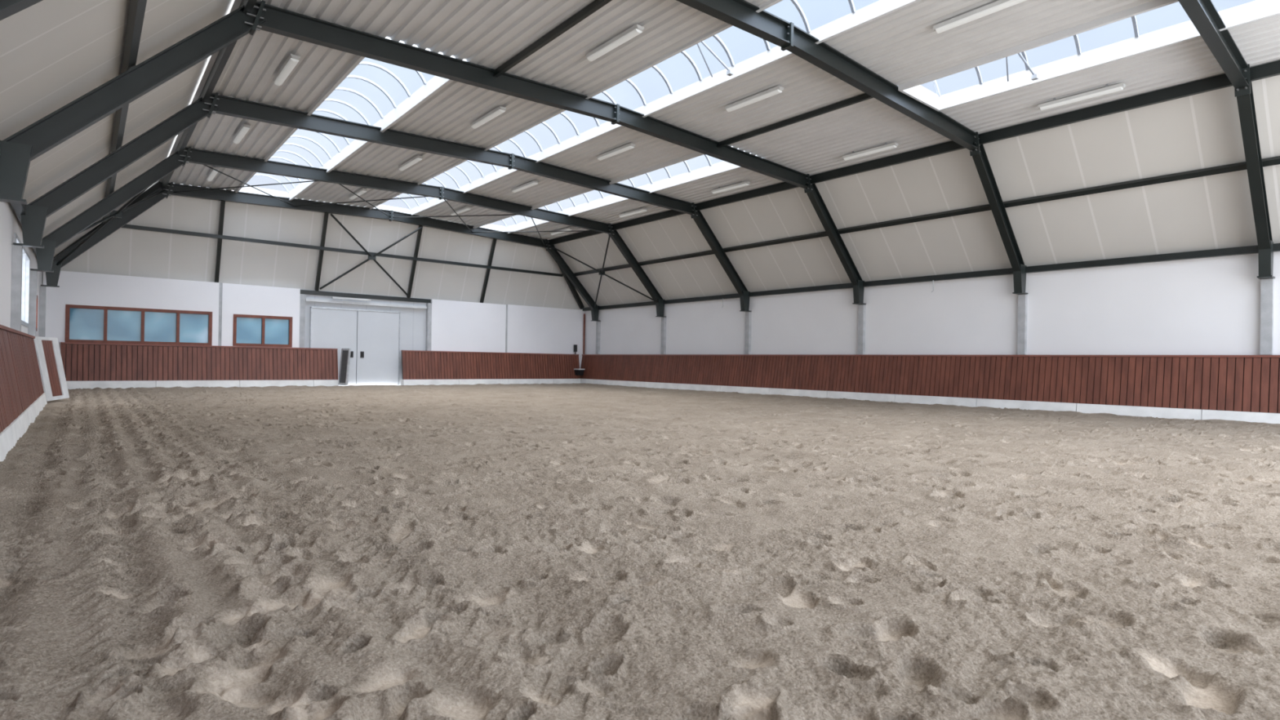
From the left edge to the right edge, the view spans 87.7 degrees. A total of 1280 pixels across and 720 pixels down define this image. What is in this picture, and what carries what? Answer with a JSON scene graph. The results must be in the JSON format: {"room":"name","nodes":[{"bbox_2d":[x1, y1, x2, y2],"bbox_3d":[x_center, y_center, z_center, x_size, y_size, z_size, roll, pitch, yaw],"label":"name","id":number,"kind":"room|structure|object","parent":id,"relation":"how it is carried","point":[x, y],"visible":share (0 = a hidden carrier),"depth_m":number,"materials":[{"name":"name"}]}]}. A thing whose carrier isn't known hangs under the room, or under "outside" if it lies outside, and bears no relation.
{"room":"sports facility","nodes":[
{"label":"sports facility","id":0,"kind":"room"},
{"bbox_2d":[0,201,42,336],"bbox_3d":[-8.841,-0.838,8.833,0.120,4.010,32.900,1,0,-40],"label":"wall","id":1,"kind":"structure","parent":0,"point":[10,224],"depth_m":12.07,"materials":[{"name":"white paint"}]},
{"bbox_2d":[10,244,22,331],"bbox_3d":[-11.879,-1.345,12.701,0.138,1.660,0.190,1,0,-40],"label":"wall post","id":2,"kind":"object","parent":1,"relation":"attached to","point":[16,251],"visible":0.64,"depth_m":12.63,"materials":[{"name":"concrete"}]},
{"bbox_2d":[13,232,30,327],"bbox_3d":[-13.526,-1.633,14.522,0.130,1.700,4.150,1,0,-40],"label":"window","id":3,"kind":"structure","parent":1,"relation":"in","point":[25,257],"depth_m":15.06,"materials":[{"name":"glass"}]},
{"bbox_2d":[27,270,36,336],"bbox_3d":[-15.057,-1.379,16.522,0.138,1.660,0.190,1,0,-40],"label":"wall post","id":4,"kind":"object","parent":1,"relation":"attached to","point":[33,274],"visible":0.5,"depth_m":16.46,"materials":[{"name":"concrete"}]},
{"bbox_2d":[35,295,37,331],"bbox_3d":[-16.425,-1.315,18.000,0.130,1.000,2.500,1,0,-40],"label":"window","id":5,"kind":"structure","parent":1,"relation":"in","point":[37,295],"depth_m":18.94,"materials":[{"name":"glass"}]},
{"bbox_2d":[39,285,45,337],"bbox_3d":[-18.228,-1.414,20.336,0.138,1.660,0.190,1,0,-40],"label":"wall post","id":6,"kind":"object","parent":1,"relation":"attached to","point":[42,289],"visible":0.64,"depth_m":20.26,"materials":[{"name":"concrete"}]},
{"bbox_2d":[0,0,234,256],"bbox_3d":[-7.660,-4.415,9.770,3.066,3.206,32.880,1,0,-40],"label":"ceiling","id":7,"kind":"structure","parent":0,"point":[53,53],"depth_m":9.46,"materials":[{"name":"white metal"}]},
{"bbox_2d":[102,0,146,222],"bbox_3d":[-7.229,-4.356,9.459,0.163,0.163,31.850,1,0,-40],"label":"purlin","id":8,"kind":"object","parent":7,"relation":"attached to","point":[136,11],"visible":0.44,"depth_m":9.40,"materials":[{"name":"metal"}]},
{"bbox_2d":[214,200,225,282],"bbox_3d":[-15.065,-4.348,23.915,0.120,3.098,1.450,1,0,-40],"label":"stud","id":9,"kind":"object","parent":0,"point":[222,202],"visible":1,"depth_m":23.92,"materials":[{"name":"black metal"}]},
{"bbox_2d":[42,271,431,386],"bbox_3d":[-11.172,-0.772,28.226,21.100,3.950,0.100,1,0,-40],"label":"wall","id":10,"kind":"structure","parent":0,"point":[412,321],"depth_m":28.85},
{"bbox_2d":[42,271,219,349],"bbox_3d":[-17.318,-0.910,22.904,4.800,3.900,0.218,1,0,-40],"label":"wall panel","id":11,"kind":"object","parent":10,"relation":"attached to","point":[78,288],"visible":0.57,"depth_m":22.61,"materials":[{"name":"white paint"}]},
{"bbox_2d":[65,304,212,345],"bbox_3d":[-17.151,-1.157,22.990,4.040,1.240,0.200,1,0,-40],"label":"window","id":12,"kind":"structure","parent":11,"relation":"attached to","point":[83,323],"depth_m":22.86,"materials":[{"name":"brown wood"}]},
{"bbox_2d":[221,283,300,349],"bbox_3d":[-14.397,-0.857,25.334,2.600,3.900,0.218,1,0,-40],"label":"wall panel","id":13,"kind":"object","parent":10,"relation":"attached to","point":[237,299],"visible":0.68,"depth_m":25.16,"materials":[{"name":"white paint"}]},
{"bbox_2d":[232,314,292,347],"bbox_3d":[-14.330,-1.096,25.337,1.980,1.180,0.200,1,0,-40],"label":"window","id":14,"kind":"structure","parent":13,"relation":"attached to","point":[259,331],"depth_m":25.27,"materials":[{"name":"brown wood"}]},
{"bbox_2d":[331,296,370,301],"bbox_3d":[-11.822,-2.500,27.325,1.500,0.080,0.090,1,0,-40],"label":"light","id":15,"kind":"object","parent":10,"relation":"attached to","point":[332,297],"visible":1,"depth_m":27.29,"materials":[{"name":"white plastic"}]},
{"bbox_2d":[217,282,507,352],"bbox_3d":[-10.951,-0.843,28.213,11.780,3.800,0.198,1,0,-40],"label":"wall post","id":16,"kind":"object","parent":10,"relation":"attached to","point":[302,300],"depth_m":26.20,"materials":[{"name":"concrete"}]},
{"bbox_2d":[300,289,431,302],"bbox_3d":[-11.098,-2.646,28.179,20.900,0.160,0.140,1,0,-40],"label":"beam","id":17,"kind":"structure","parent":10,"relation":"attached to","point":[302,291],"depth_m":27.75,"materials":[{"name":"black metal"}]},
{"bbox_2d":[314,213,328,290],"bbox_3d":[-12.452,-4.300,26.089,0.120,3.098,1.450,1,0,-40],"label":"stud","id":18,"kind":"object","parent":17,"relation":"on","point":[326,215],"visible":1,"depth_m":26.08,"materials":[{"name":"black metal"}]},
{"bbox_2d":[121,224,563,276],"bbox_3d":[-10.542,-4.320,27.547,17.400,0.120,0.100,1,0,-40],"label":"purlin","id":19,"kind":"object","parent":18,"relation":"attached to","point":[126,226],"visible":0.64,"depth_m":25.89,"materials":[{"name":"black metal"}]},
{"bbox_2d":[320,213,422,296],"bbox_3d":[-10.903,-4.172,27.118,3.592,2.815,1.474,1,0,-40],"label":"brace","id":20,"kind":"object","parent":19,"relation":"attached to","point":[370,256],"visible":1,"depth_m":27.02,"materials":[{"name":"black metal"}]},
{"bbox_2d":[406,225,422,297],"bbox_3d":[-9.607,-4.247,28.455,0.120,3.098,1.450,1,0,-40],"label":"stud","id":21,"kind":"object","parent":17,"relation":"on","point":[420,232],"visible":1,"depth_m":28.45,"materials":[{"name":"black metal"}]},
{"bbox_2d":[480,238,497,302],"bbox_3d":[-6.955,-4.199,30.661,0.120,3.098,1.450,1,0,-40],"label":"stud","id":22,"kind":"object","parent":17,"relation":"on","point":[494,242],"visible":1,"depth_m":30.67,"materials":[{"name":"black metal"}]},
{"bbox_2d":[305,298,426,384],"bbox_3d":[-11.358,-0.671,27.892,4.910,3.440,0.173,1,0,-40],"label":"door","id":23,"kind":"structure","parent":10,"relation":"in","point":[372,337],"depth_m":27.73,"materials":[{"name":"grey paint"}]},
{"bbox_2d":[431,298,506,353],"bbox_3d":[-7.898,-0.727,30.740,3.650,3.880,0.218,1,0,-40],"label":"wall panel","id":24,"kind":"object","parent":10,"relation":"attached to","point":[456,326],"visible":0.64,"depth_m":30.58,"materials":[{"name":"white paint"}]},
{"bbox_2d":[506,304,584,368],"bbox_3d":[-4.707,-0.678,33.394,4.450,3.900,0.218,1,0,-40],"label":"wall panel","id":25,"kind":"object","parent":10,"relation":"attached to","point":[531,329],"visible":0.64,"depth_m":33.22,"materials":[{"name":"white paint"}]},
{"bbox_2d":[158,0,411,190],"bbox_3d":[-5.202,-5.876,10.903,2.220,0.113,31.500,1,0,-40],"label":"ceiling","id":26,"kind":"structure","parent":0,"point":[251,68],"depth_m":13.90,"materials":[{"name":"white metal"}]},
{"bbox_2d":[205,167,219,181],"bbox_3d":[-13.463,-5.885,21.007,0.180,0.210,1.560,1,0,-40],"label":"ceiling light","id":27,"kind":"object","parent":26,"relation":"attached to","point":[212,173],"visible":0.87,"depth_m":20.88,"materials":[{"name":"plastic"}]},
{"bbox_2d":[206,169,217,181],"bbox_3d":[-13.464,-5.805,21.006,0.150,0.050,1.480,1,0,-40],"label":"diffuser","id":28,"kind":"object","parent":27,"relation":"attached to","point":[212,173],"depth_m":20.95,"materials":[{"name":"white plastic"}]},
{"bbox_2d":[231,124,250,143],"bbox_3d":[-10.266,-5.851,17.163,0.180,0.210,1.560,1,0,-40],"label":"ceiling light","id":29,"kind":"object","parent":26,"relation":"attached to","point":[244,128],"visible":1,"depth_m":17.01,"materials":[{"name":"plastic"}]},
{"bbox_2d":[272,53,300,85],"bbox_3d":[-7.069,-5.816,13.318,0.180,0.210,1.560,1,0,-40],"label":"ceiling light","id":30,"kind":"object","parent":26,"relation":"attached to","point":[291,61],"visible":1,"depth_m":13.17,"materials":[{"name":"plastic"}]},
{"bbox_2d":[40,182,600,321],"bbox_3d":[-10.130,-4.080,27.047,21.060,3.950,0.240,1,0,-40],"label":"roof frame","id":31,"kind":"object","parent":26,"relation":"attached to","point":[115,224],"visible":0.94,"depth_m":24.80,"materials":[{"name":"metal"}]},
{"bbox_2d":[53,181,161,257],"bbox_3d":[-17.510,-4.457,21.868,3.314,3.114,0.211,1,0,-16],"label":"rafter","id":32,"kind":"object","parent":31,"relation":"attached to","point":[158,184],"visible":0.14,"depth_m":22.04,"materials":[{"name":"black metal"}]},
{"bbox_2d":[553,244,584,309],"bbox_3d":[-3.689,-4.204,33.365,0.211,3.114,3.314,1,0,26],"label":"rafter","id":33,"kind":"object","parent":31,"relation":"attached to","point":[570,284],"visible":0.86,"depth_m":33.95,"materials":[{"name":"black metal"}]},
{"bbox_2d":[30,146,666,317],"bbox_3d":[-6.958,-4.046,23.233,21.060,3.950,0.240,1,0,-40],"label":"roof frame","id":34,"kind":"object","parent":26,"relation":"attached to","point":[45,256],"visible":0.91,"depth_m":20.30,"materials":[{"name":"metal"}]},
{"bbox_2d":[56,186,165,265],"bbox_3d":[-15.327,-4.268,19.497,2.711,2.812,4.764,1,0,-40],"label":"brace","id":35,"kind":"object","parent":34,"relation":"attached to","point":[117,214],"visible":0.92,"depth_m":19.70,"materials":[{"name":"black metal"}]},
{"bbox_2d":[173,164,316,206],"bbox_3d":[-12.672,-5.660,21.693,3.732,0.160,4.984,1,0,-40],"label":"brace","id":36,"kind":"object","parent":34,"relation":"attached to","point":[248,185],"visible":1,"depth_m":21.67,"materials":[{"name":"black metal"}]},
{"bbox_2d":[294,183,425,217],"bbox_3d":[-9.884,-5.726,24.011,3.582,0.155,4.983,1,0,-40],"label":"brace","id":37,"kind":"object","parent":34,"relation":"attached to","point":[366,201],"visible":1,"depth_m":23.99,"materials":[{"name":"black metal"}]},
{"bbox_2d":[392,199,517,232],"bbox_3d":[-7.155,-5.676,26.281,3.582,0.155,4.983,1,0,-40],"label":"brace","id":38,"kind":"object","parent":34,"relation":"attached to","point":[444,199],"visible":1,"depth_m":26.27,"materials":[{"name":"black metal"}]},
{"bbox_2d":[472,217,593,245],"bbox_3d":[-4.370,-5.507,28.599,3.732,0.160,4.984,1,0,-40],"label":"brace","id":39,"kind":"object","parent":34,"relation":"attached to","point":[531,218],"visible":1,"depth_m":28.63,"materials":[{"name":"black metal"}]},
{"bbox_2d":[550,236,653,307],"bbox_3d":[-1.759,-4.019,30.783,2.711,2.812,4.764,1,0,-40],"label":"brace","id":40,"kind":"object","parent":34,"relation":"attached to","point":[602,273],"visible":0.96,"depth_m":30.69,"materials":[{"name":"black metal"}]},
{"bbox_2d":[234,36,466,200],"bbox_3d":[-8.920,-6.263,18.486,1.790,0.822,14.880,1,0,-40],"label":"skylight","id":41,"kind":"object","parent":26,"relation":"attached to","point":[429,88],"visible":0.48,"depth_m":16.87,"materials":[{"name":"metal"}]},
{"bbox_2d":[13,92,751,311],"bbox_3d":[-3.781,-4.011,19.412,21.060,3.950,0.240,1,0,-40],"label":"roof frame","id":42,"kind":"object","parent":26,"relation":"attached to","point":[33,222],"visible":0.89,"depth_m":15.95,"materials":[{"name":"metal"}]},
{"bbox_2d":[0,0,866,304],"bbox_3d":[-0.603,-3.977,15.591,21.060,3.950,0.240,1,0,-40],"label":"roof frame","id":43,"kind":"object","parent":26,"relation":"attached to","point":[24,146],"visible":0.97,"depth_m":11.49,"materials":[{"name":"metal"}]},
{"bbox_2d":[0,0,1028,294],"bbox_3d":[2.575,-3.942,11.770,21.060,3.950,0.240,1,0,-40],"label":"roof frame","id":44,"kind":"object","parent":26,"relation":"attached to","point":[742,15],"visible":1,"depth_m":13.18,"materials":[{"name":"metal"}]},
{"bbox_2d":[493,0,612,77],"bbox_3d":[-1.369,-5.818,11.705,0.080,0.120,4.970,1,0,-40],"label":"strut","id":45,"kind":"object","parent":44,"relation":"attached to","point":[595,5],"visible":1,"depth_m":11.89,"materials":[{"name":"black metal"}]},
{"bbox_2d":[716,93,873,147],"bbox_3d":[3.666,-5.714,15.893,0.080,0.120,4.970,1,0,-40],"label":"strut","id":46,"kind":"object","parent":44,"relation":"attached to","point":[864,96],"visible":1,"depth_m":15.78,"materials":[{"name":"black metal"}]},
{"bbox_2d":[1177,0,1275,279],"bbox_3d":[5.753,-3.908,7.949,21.060,3.950,0.240,1,0,-40],"label":"roof frame","id":47,"kind":"object","parent":26,"relation":"attached to","point":[1203,14],"visible":1,"depth_m":12.83,"materials":[{"name":"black metal"}]},
{"bbox_2d":[0,142,36,254],"bbox_3d":[-8.561,-2.809,8.821,0.140,0.160,32.550,1,0,-40],"label":"beam","id":48,"kind":"structure","parent":47,"relation":"attached to","point":[20,209],"depth_m":12.30,"materials":[{"name":"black metal"}]},
{"bbox_2d":[161,0,257,189],"bbox_3d":[-5.918,-5.713,10.244,0.100,0.240,31.400,1,0,-40],"label":"beam","id":49,"kind":"structure","parent":47,"relation":"attached to","point":[224,55],"depth_m":13.48,"materials":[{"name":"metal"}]},
{"bbox_2d":[547,60,1279,244],"bbox_3d":[5.658,-5.501,19.874,0.100,0.240,31.400,1,0,-40],"label":"beam","id":50,"kind":"structure","parent":47,"relation":"attached to","point":[1273,68],"depth_m":16.02,"materials":[{"name":"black metal"}]},
{"bbox_2d":[582,243,1279,311],"bbox_3d":[7.475,-2.514,22.159,0.140,0.160,32.550,1,0,-40],"label":"beam","id":51,"kind":"structure","parent":47,"relation":"attached to","point":[1276,247],"depth_m":18.90,"materials":[{"name":"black metal"}]},
{"bbox_2d":[60,181,582,310],"bbox_3d":[-10.724,-4.327,27.767,21.260,3.290,1.470,1,0,-40],"label":"wall","id":52,"kind":"structure","parent":0,"point":[125,251],"depth_m":26.14,"materials":[{"name":"white metal"}]},
{"bbox_2d":[378,0,549,62],"bbox_3d":[-2.502,-5.896,10.762,1.750,0.106,4.970,1,0,-40],"label":"ceiling","id":53,"kind":"structure","parent":0,"point":[462,29],"depth_m":11.68,"materials":[{"name":"white metal"}]},
{"bbox_2d":[294,0,769,207],"bbox_3d":[-1.906,-5.949,13.644,2.850,0.138,31.500,1,0,-40],"label":"ceiling","id":54,"kind":"structure","parent":0,"point":[447,115],"depth_m":13.81,"materials":[{"name":"white metal"}]},
{"bbox_2d":[348,187,367,199],"bbox_3d":[-10.079,-5.965,23.821,0.180,0.210,1.560,1,0,-40],"label":"ceiling light","id":55,"kind":"object","parent":54,"relation":"attached to","point":[362,190],"visible":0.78,"depth_m":23.63,"materials":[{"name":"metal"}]},
{"bbox_2d":[398,155,422,170],"bbox_3d":[-6.881,-5.931,19.977,0.180,0.210,1.560,1,0,-40],"label":"ceiling light","id":56,"kind":"object","parent":54,"relation":"attached to","point":[417,158],"visible":0.99,"depth_m":19.84,"materials":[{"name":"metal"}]},
{"bbox_2d":[470,106,506,128],"bbox_3d":[-3.684,-5.896,16.132,0.180,0.210,1.560,1,0,-40],"label":"ceiling light","id":57,"kind":"object","parent":54,"relation":"attached to","point":[499,110],"visible":0.99,"depth_m":16.01,"materials":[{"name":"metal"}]},
{"bbox_2d":[585,24,644,61],"bbox_3d":[-0.487,-5.861,12.288,0.180,0.210,1.560,1,0,-40],"label":"ceiling light","id":58,"kind":"object","parent":54,"relation":"attached to","point":[636,29],"visible":0.99,"depth_m":12.17,"materials":[{"name":"white plastic"}]},
{"bbox_2d":[0,382,1279,719],"bbox_3d":[-0.602,1.187,15.476,20.800,0.203,32.550,1,0,-40],"label":"floor","id":59,"kind":"structure","parent":0,"point":[582,551],"depth_m":3.83,"materials":[{"name":"beige sand"}]},
{"bbox_2d":[0,324,47,461],"bbox_3d":[-5.752,0.368,5.625,0.380,1.610,24.000,1,0,-40],"label":"kickboard","id":60,"kind":"object","parent":59,"relation":"on","point":[22,394],"visible":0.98,"depth_m":9.79,"materials":[{"name":"wood"}]},
{"bbox_2d":[33,336,69,400],"bbox_3d":[-13.824,0.196,15.635,0.328,1.460,1.397,1,0,-25],"label":"gate","id":61,"kind":"object","parent":60,"relation":"attached to","point":[47,348],"visible":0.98,"depth_m":15.62,"materials":[{"name":"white wood"}]},
{"bbox_2d":[60,342,337,389],"bbox_3d":[-15.393,0.289,24.114,8.420,1.610,0.380,1,0,-40],"label":"kickboard","id":62,"kind":"object","parent":59,"relation":"on","point":[91,366],"visible":0.98,"depth_m":23.66,"materials":[{"name":"wood"}]},
{"bbox_2d":[337,348,351,385],"bbox_3d":[-11.746,0.268,26.508,0.565,1.460,0.197,1,0,37],"label":"gate","id":63,"kind":"object","parent":62,"relation":"attached to","point":[345,353],"visible":1,"depth_m":26.46,"materials":[{"name":"metal"}]},
{"bbox_2d":[400,350,580,385],"bbox_3d":[-6.634,0.450,31.400,9.130,1.610,0.380,1,0,-40],"label":"kickboard","id":64,"kind":"object","parent":59,"relation":"on","point":[419,367],"visible":1,"depth_m":30.92,"materials":[{"name":"wood"}]},
{"bbox_2d":[573,344,577,354],"bbox_3d":[-3.315,-0.545,34.242,0.200,0.492,0.191,1,0,-40],"label":"lamp","id":65,"kind":"object","parent":64,"relation":"on","point":[575,345],"visible":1,"depth_m":34.17,"materials":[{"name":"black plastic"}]},
{"bbox_2d":[573,368,585,375],"bbox_3d":[-3.082,0.608,33.906,0.400,0.340,0.410,1,0,-40],"label":"box","id":66,"kind":"object","parent":64,"relation":"attached to","point":[578,371],"visible":1,"depth_m":33.83,"materials":[{"name":"black plastic"}]},
{"bbox_2d":[580,354,1279,423],"bbox_3d":[7.336,0.629,22.053,0.380,1.610,32.520,1,0,-40],"label":"kickboard","id":67,"kind":"object","parent":59,"relation":"on","point":[1238,388],"visible":0.95,"depth_m":18.80,"materials":[{"name":"wood"}]},
{"bbox_2d":[582,313,585,354],"bbox_3d":[-2.904,-1.346,34.642,0.083,2.100,0.083,1,0,-17],"label":"pipe","id":68,"kind":"object","parent":67,"relation":"on","point":[584,334],"visible":1,"depth_m":34.61,"materials":[{"name":"brown metal"}]},
{"bbox_2d":[415,0,1154,226],"bbox_3d":[1.553,-5.887,16.521,2.750,0.136,31.500,1,0,-40],"label":"ceiling","id":69,"kind":"structure","parent":0,"point":[901,46],"depth_m":13.86,"materials":[{"name":"white metal"}]},
{"bbox_2d":[450,206,471,215],"bbox_3d":[-7.080,-5.917,26.315,0.180,0.210,1.560,1,0,-40],"label":"ceiling light","id":70,"kind":"object","parent":69,"relation":"attached to","point":[466,208],"visible":0.9,"depth_m":26.15,"materials":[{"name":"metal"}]},
{"bbox_2d":[511,180,538,192],"bbox_3d":[-3.883,-5.882,22.470,0.180,0.210,1.560,1,0,-40],"label":"ceiling light","id":71,"kind":"object","parent":69,"relation":"attached to","point":[531,183],"visible":1,"depth_m":22.35,"materials":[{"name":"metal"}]},
{"bbox_2d":[473,146,756,233],"bbox_3d":[-1.983,-6.140,24.257,1.740,0.820,14.880,1,0,-40],"label":"skylight","id":72,"kind":"object","parent":69,"relation":"attached to","point":[711,170],"visible":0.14,"depth_m":22.67,"materials":[{"name":"metal"}]},
{"bbox_2d":[596,142,635,160],"bbox_3d":[-0.686,-5.848,18.626,0.180,0.210,1.560,1,0,-40],"label":"ceiling light","id":73,"kind":"object","parent":69,"relation":"attached to","point":[628,146],"visible":1,"depth_m":18.51,"materials":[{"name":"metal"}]},
{"bbox_2d":[368,0,920,215],"bbox_3d":[-0.184,-6.263,15.138,1.740,0.765,31.200,1,0,-40],"label":"skylight","id":74,"kind":"object","parent":69,"relation":"attached to","point":[881,8],"visible":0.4,"depth_m":14.56,"materials":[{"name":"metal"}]},
{"bbox_2d":[697,40,733,77],"bbox_3d":[1.335,-6.157,13.130,0.613,0.687,1.642,1,0,28],"label":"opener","id":75,"kind":"object","parent":74,"relation":"attached to","point":[729,72],"visible":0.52,"depth_m":13.50,"materials":[{"name":"metal"}]},
{"bbox_2d":[724,85,783,111],"bbox_3d":[2.511,-5.813,14.782,0.180,0.210,1.560,1,0,-40],"label":"ceiling light","id":76,"kind":"object","parent":69,"relation":"attached to","point":[771,91],"visible":1,"depth_m":14.68,"materials":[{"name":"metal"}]},
{"bbox_2d":[933,0,1026,33],"bbox_3d":[5.644,-5.779,11.015,0.180,0.210,1.560,1,0,-40],"label":"ceiling light","id":77,"kind":"object","parent":69,"relation":"attached to","point":[999,5],"visible":1,"depth_m":11.04,"materials":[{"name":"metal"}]},
{"bbox_2d":[897,0,1279,111],"bbox_3d":[9.651,-6.014,10.268,1.740,0.820,11.130,1,0,-40],"label":"skylight","id":78,"kind":"object","parent":69,"relation":"attached to","point":[1257,10],"visible":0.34,"depth_m":12.49,"materials":[{"name":"metal"}]},
{"bbox_2d":[1005,53,1038,81],"bbox_3d":[7.337,-5.924,12.790,0.613,0.687,1.642,1,0,28],"label":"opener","id":79,"kind":"object","parent":78,"relation":"attached to","point":[1034,77],"visible":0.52,"depth_m":13.19,"materials":[{"name":"metal"}]},
{"bbox_2d":[728,97,907,158],"bbox_3d":[4.436,-5.771,16.533,1.700,0.102,4.970,1,0,-40],"label":"ceiling","id":80,"kind":"structure","parent":0,"point":[870,113],"depth_m":16.58,"materials":[{"name":"white metal"}]},
{"bbox_2d":[511,14,1279,239],"bbox_3d":[4.826,-5.692,19.245,2.370,0.114,31.500,1,0,-40],"label":"ceiling","id":81,"kind":"structure","parent":0,"point":[1258,42],"depth_m":15.14,"materials":[{"name":"white metal"}]},
{"bbox_2d":[550,226,573,235],"bbox_3d":[-3.470,-5.698,29.319,0.180,0.210,1.560,1,0,-40],"label":"ceiling light","id":82,"kind":"object","parent":81,"relation":"attached to","point":[566,228],"visible":0.93,"depth_m":29.19,"materials":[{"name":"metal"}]},
{"bbox_2d":[551,229,572,235],"bbox_3d":[-3.471,-5.619,29.319,0.150,0.050,1.480,1,0,-40],"label":"diffuser","id":83,"kind":"object","parent":82,"relation":"attached to","point":[552,233],"depth_m":29.32,"materials":[{"name":"white plastic"}]},
{"bbox_2d":[618,207,647,217],"bbox_3d":[-0.273,-5.664,25.475,0.180,0.210,1.560,1,0,-40],"label":"ceiling light","id":84,"kind":"object","parent":81,"relation":"attached to","point":[641,210],"visible":1,"depth_m":25.36,"materials":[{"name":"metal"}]},
{"bbox_2d":[711,180,750,194],"bbox_3d":[2.924,-5.629,21.631,0.180,0.210,1.560,1,0,-40],"label":"ceiling light","id":85,"kind":"object","parent":81,"relation":"attached to","point":[741,184],"visible":1,"depth_m":21.54,"materials":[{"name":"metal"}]},
{"bbox_2d":[842,142,898,160],"bbox_3d":[6.121,-5.594,17.787,0.180,0.210,1.560,1,0,-40],"label":"ceiling light","id":86,"kind":"object","parent":81,"relation":"attached to","point":[892,145],"visible":1,"depth_m":17.69,"materials":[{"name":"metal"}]},
{"bbox_2d":[1037,82,1125,110],"bbox_3d":[9.254,-5.560,14.020,0.180,0.210,1.560,1,0,-40],"label":"ceiling light","id":87,"kind":"object","parent":81,"relation":"attached to","point":[1107,90],"visible":1,"depth_m":13.93,"materials":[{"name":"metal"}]},
{"bbox_2d":[554,75,1279,307],"bbox_3d":[6.412,-4.156,21.476,3.066,3.206,32.880,1,0,-40],"label":"ceiling","id":88,"kind":"structure","parent":0,"point":[1202,131],"depth_m":17.64,"materials":[{"name":"white metal"}]},
{"bbox_2d":[573,155,1279,275],"bbox_3d":[6.639,-4.101,20.995,0.163,0.163,31.850,1,0,-40],"label":"purlin","id":89,"kind":"object","parent":88,"relation":"attached to","point":[1273,161],"visible":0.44,"depth_m":17.43,"materials":[{"name":"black metal"}]},
{"bbox_2d":[582,251,1279,357],"bbox_3d":[7.471,-0.538,22.402,0.120,4.010,32.900,1,0,-40],"label":"wall","id":90,"kind":"structure","parent":0,"point":[1210,305],"depth_m":19.09,"materials":[{"name":"white paint"}]},
{"bbox_2d":[595,321,600,354],"bbox_3d":[-2.118,-1.118,33.737,0.138,1.660,0.190,1,0,-40],"label":"wall post","id":91,"kind":"object","parent":90,"relation":"attached to","point":[597,323],"visible":0.86,"depth_m":33.68,"materials":[{"name":"concrete"}]},
{"bbox_2d":[660,317,666,354],"bbox_3d":[1.054,-1.083,29.924,0.138,1.660,0.190,1,0,-40],"label":"wall post","id":92,"kind":"object","parent":90,"relation":"attached to","point":[663,344],"visible":0.86,"depth_m":29.86,"materials":[{"name":"concrete"}]},
{"bbox_2d":[744,311,751,354],"bbox_3d":[4.232,-1.049,26.102,0.138,1.660,0.190,1,0,-40],"label":"wall post","id":93,"kind":"object","parent":90,"relation":"attached to","point":[748,314],"visible":0.93,"depth_m":26.04,"materials":[{"name":"concrete"}]},
{"bbox_2d":[857,304,866,354],"bbox_3d":[7.410,-1.014,22.281,0.138,1.660,0.190,1,0,-40],"label":"wall post","id":94,"kind":"object","parent":90,"relation":"attached to","point":[861,308],"visible":1,"depth_m":22.23,"materials":[{"name":"concrete"}]},
{"bbox_2d":[1017,293,1027,354],"bbox_3d":[10.588,-0.980,18.460,0.138,1.660,0.190,1,0,-40],"label":"wall post","id":95,"kind":"object","parent":90,"relation":"attached to","point":[1022,299],"visible":1,"depth_m":18.41,"materials":[{"name":"concrete"}]},
{"bbox_2d":[1260,278,1273,355],"bbox_3d":[13.765,-0.945,14.639,0.138,1.660,0.190,1,0,-40],"label":"wall post","id":96,"kind":"object","parent":90,"relation":"attached to","point":[1267,285],"visible":1,"depth_m":14.59,"materials":[{"name":"concrete"}]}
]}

